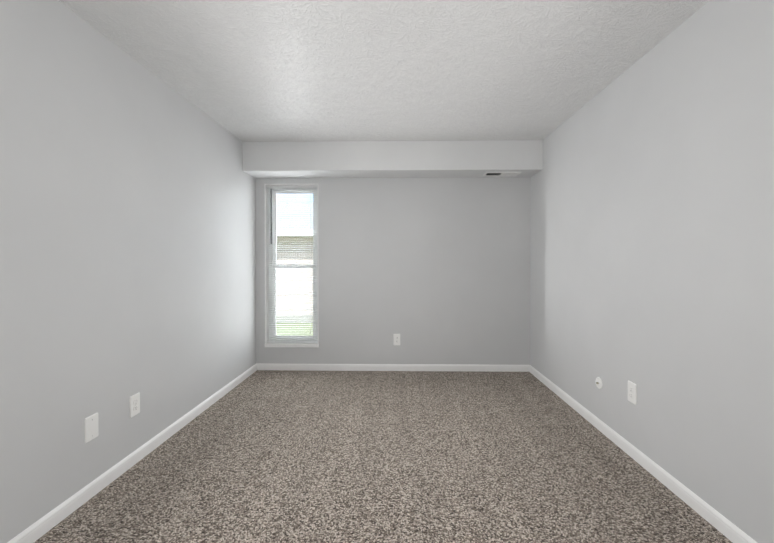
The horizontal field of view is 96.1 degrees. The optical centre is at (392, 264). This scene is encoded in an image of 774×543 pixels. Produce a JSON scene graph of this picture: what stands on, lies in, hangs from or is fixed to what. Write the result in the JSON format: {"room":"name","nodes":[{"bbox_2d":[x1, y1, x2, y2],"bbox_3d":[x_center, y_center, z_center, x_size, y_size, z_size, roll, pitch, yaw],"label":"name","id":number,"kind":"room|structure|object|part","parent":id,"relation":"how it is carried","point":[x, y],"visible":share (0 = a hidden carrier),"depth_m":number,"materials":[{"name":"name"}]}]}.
{"room":"empty bedroom","nodes":[
{"label":"empty bedroom","id":0,"kind":"room"},
{"bbox_2d":[0,0,255,542],"bbox_3d":[-1.645,0.023,1.481,0.160,2.520,5.140,0,1,1],"label":"wall","id":1,"kind":"structure","parent":0,"point":[127,226],"depth_m":1.86,"materials":[{"name":"grey paint"}]},
{"bbox_2d":[84,413,98,442],"bbox_3d":[-1.556,0.844,1.802,0.008,0.127,0.078,0,1,1],"label":"blank wall plate","id":2,"kind":"object","parent":1,"relation":"attached to","point":[91,427],"visible":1,"depth_m":1.80,"materials":[{"name":"white plastic"}]},
{"bbox_2d":[7,364,256,542],"bbox_3d":[-1.558,1.166,1.490,0.013,0.074,4.820,0,1,1],"label":"baseboard","id":3,"kind":"structure","parent":1,"relation":"attached to","point":[41,527],"depth_m":1.93,"materials":[{"name":"white wood"}]},
{"bbox_2d":[130,392,139,417],"bbox_3d":[-1.551,0.846,2.098,0.009,0.127,0.077,0,1,1],"label":"outlet","id":4,"kind":"object","parent":1,"relation":"attached to","point":[134,404],"visible":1,"depth_m":2.09,"materials":[{"name":"white plastic"}]},
{"bbox_2d":[34,370,731,542],"bbox_3d":[-0.040,1.243,1.466,3.050,0.080,4.820,0,1,1],"label":"floor","id":5,"kind":"structure","parent":0,"point":[272,456],"depth_m":1.98,"materials":[{"name":"carpet"}]},
{"bbox_2d":[59,0,709,141],"bbox_3d":[-0.040,-1.297,1.443,3.370,0.120,5.140,0,1,1],"label":"ceiling","id":6,"kind":"structure","parent":0,"point":[346,70],"depth_m":2.09,"materials":[{"name":"white paint"}]},
{"bbox_2d":[243,140,542,177],"bbox_3d":[-0.004,-1.110,3.694,3.050,0.295,0.320,0,1,1],"label":"ceiling soffit","id":7,"kind":"structure","parent":6,"relation":"attached to","point":[383,159],"depth_m":3.54,"materials":[{"name":"grey paint"}]},
{"bbox_2d":[483,172,520,176],"bbox_3d":[1.156,-0.967,3.682,0.355,0.036,0.165,0,1,1],"label":"air vent","id":8,"kind":"object","parent":7,"relation":"attached to","point":[508,174],"visible":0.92,"depth_m":3.67,"materials":[{"name":"metal"}]},
{"bbox_2d":[256,177,530,364],"bbox_3d":[0.000,0.000,3.945,3.050,2.520,0.160,0,1,1],"label":"wall","id":9,"kind":"structure","parent":0,"point":[433,270],"depth_m":3.86,"materials":[{"name":"grey paint"}]},
{"bbox_2d":[264,184,318,343],"bbox_3d":[-1.123,-0.011,3.925,0.603,1.784,0.086,0,1,1],"label":"liner","id":10,"kind":"object","parent":9,"relation":"in","point":[266,265],"visible":0.59,"depth_m":3.89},
{"bbox_2d":[265,342,318,346],"bbox_3d":[-1.124,0.901,3.926,0.603,0.040,0.099,0,1,1],"label":"window sill","id":11,"kind":"structure","parent":9,"relation":"attached to","point":[274,344],"depth_m":3.88,"materials":[{"name":"white wood"}]},
{"bbox_2d":[268,188,317,340],"bbox_3d":[-1.122,-0.005,3.998,0.579,1.772,0.060,0,1,1],"label":"window","id":12,"kind":"structure","parent":9,"relation":"in","point":[295,259],"depth_m":3.98,"materials":[{"name":"clear glass"}]},
{"bbox_2d":[267,185,317,342],"bbox_3d":[-1.124,-0.006,3.916,0.575,1.767,0.040,0,1,1],"label":"window blind","id":13,"kind":"object","parent":12,"relation":"attached to","point":[274,217],"visible":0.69,"depth_m":3.92,"materials":[{"name":"white plastic"}]},
{"bbox_3d":[-1.122,-0.005,3.998,0.579,1.772,0.060,0,1,1],"label":"vinyl window frame","id":14,"kind":"part","parent":12,"relation":"part of","materials":[{"name":"white plastic"}]},
{"bbox_2d":[256,363,529,371],"bbox_3d":[-0.001,1.144,3.869,3.050,0.074,0.013,0,1,1],"label":"baseboard","id":15,"kind":"structure","parent":9,"relation":"attached to","point":[398,367],"depth_m":3.86,"materials":[{"name":"white wood"}]},
{"bbox_2d":[393,334,399,344],"bbox_3d":[0.051,0.834,3.867,0.078,0.127,0.009,0,1,1],"label":"outlet","id":16,"kind":"object","parent":9,"relation":"attached to","point":[396,339],"visible":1,"depth_m":3.87,"materials":[{"name":"white plastic"}]},
{"bbox_2d":[530,0,773,542],"bbox_3d":[1.565,0.023,1.429,0.160,2.520,5.140,0,1,1],"label":"wall","id":17,"kind":"structure","parent":0,"point":[652,235],"depth_m":1.81,"materials":[{"name":"grey paint"}]},
{"bbox_2d":[595,377,601,388],"bbox_3d":[1.492,0.859,2.525,0.020,0.082,0.082,0,1,1],"label":"outlet","id":18,"kind":"object","parent":17,"relation":"attached to","point":[598,381],"visible":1,"depth_m":2.52,"materials":[{"name":"white plastic"}]},
{"bbox_2d":[628,380,636,404],"bbox_3d":[1.492,0.796,2.167,0.009,0.127,0.078,0,1,1],"label":"outlet","id":19,"kind":"object","parent":17,"relation":"attached to","point":[632,392],"visible":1,"depth_m":2.16,"materials":[{"name":"white plastic"}]},
{"bbox_2d":[529,365,756,542],"bbox_3d":[1.478,1.166,1.441,0.013,0.074,4.820,0,1,1],"label":"baseboard","id":20,"kind":"structure","parent":17,"relation":"attached to","point":[724,526],"depth_m":1.92,"materials":[{"name":"white wood"}]},
{"label":"outside","id":21,"kind":"structure","parent":0,"visible":0},
{"bbox_2d":[276,323,312,334],"bbox_3d":[-7.048,1.520,32.072,65.000,0.001,55.810,0,1,1],"label":"grass","id":22,"kind":"structure","parent":21,"point":[293,329],"depth_m":9.29,"materials":[{"name":"green plant"}]},
{"bbox_2d":[276,202,312,321],"bbox_3d":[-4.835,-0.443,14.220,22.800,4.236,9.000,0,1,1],"label":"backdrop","id":23,"kind":"object","parent":22,"relation":"on","point":[297,208],"depth_m":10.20,"materials":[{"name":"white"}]}
]}

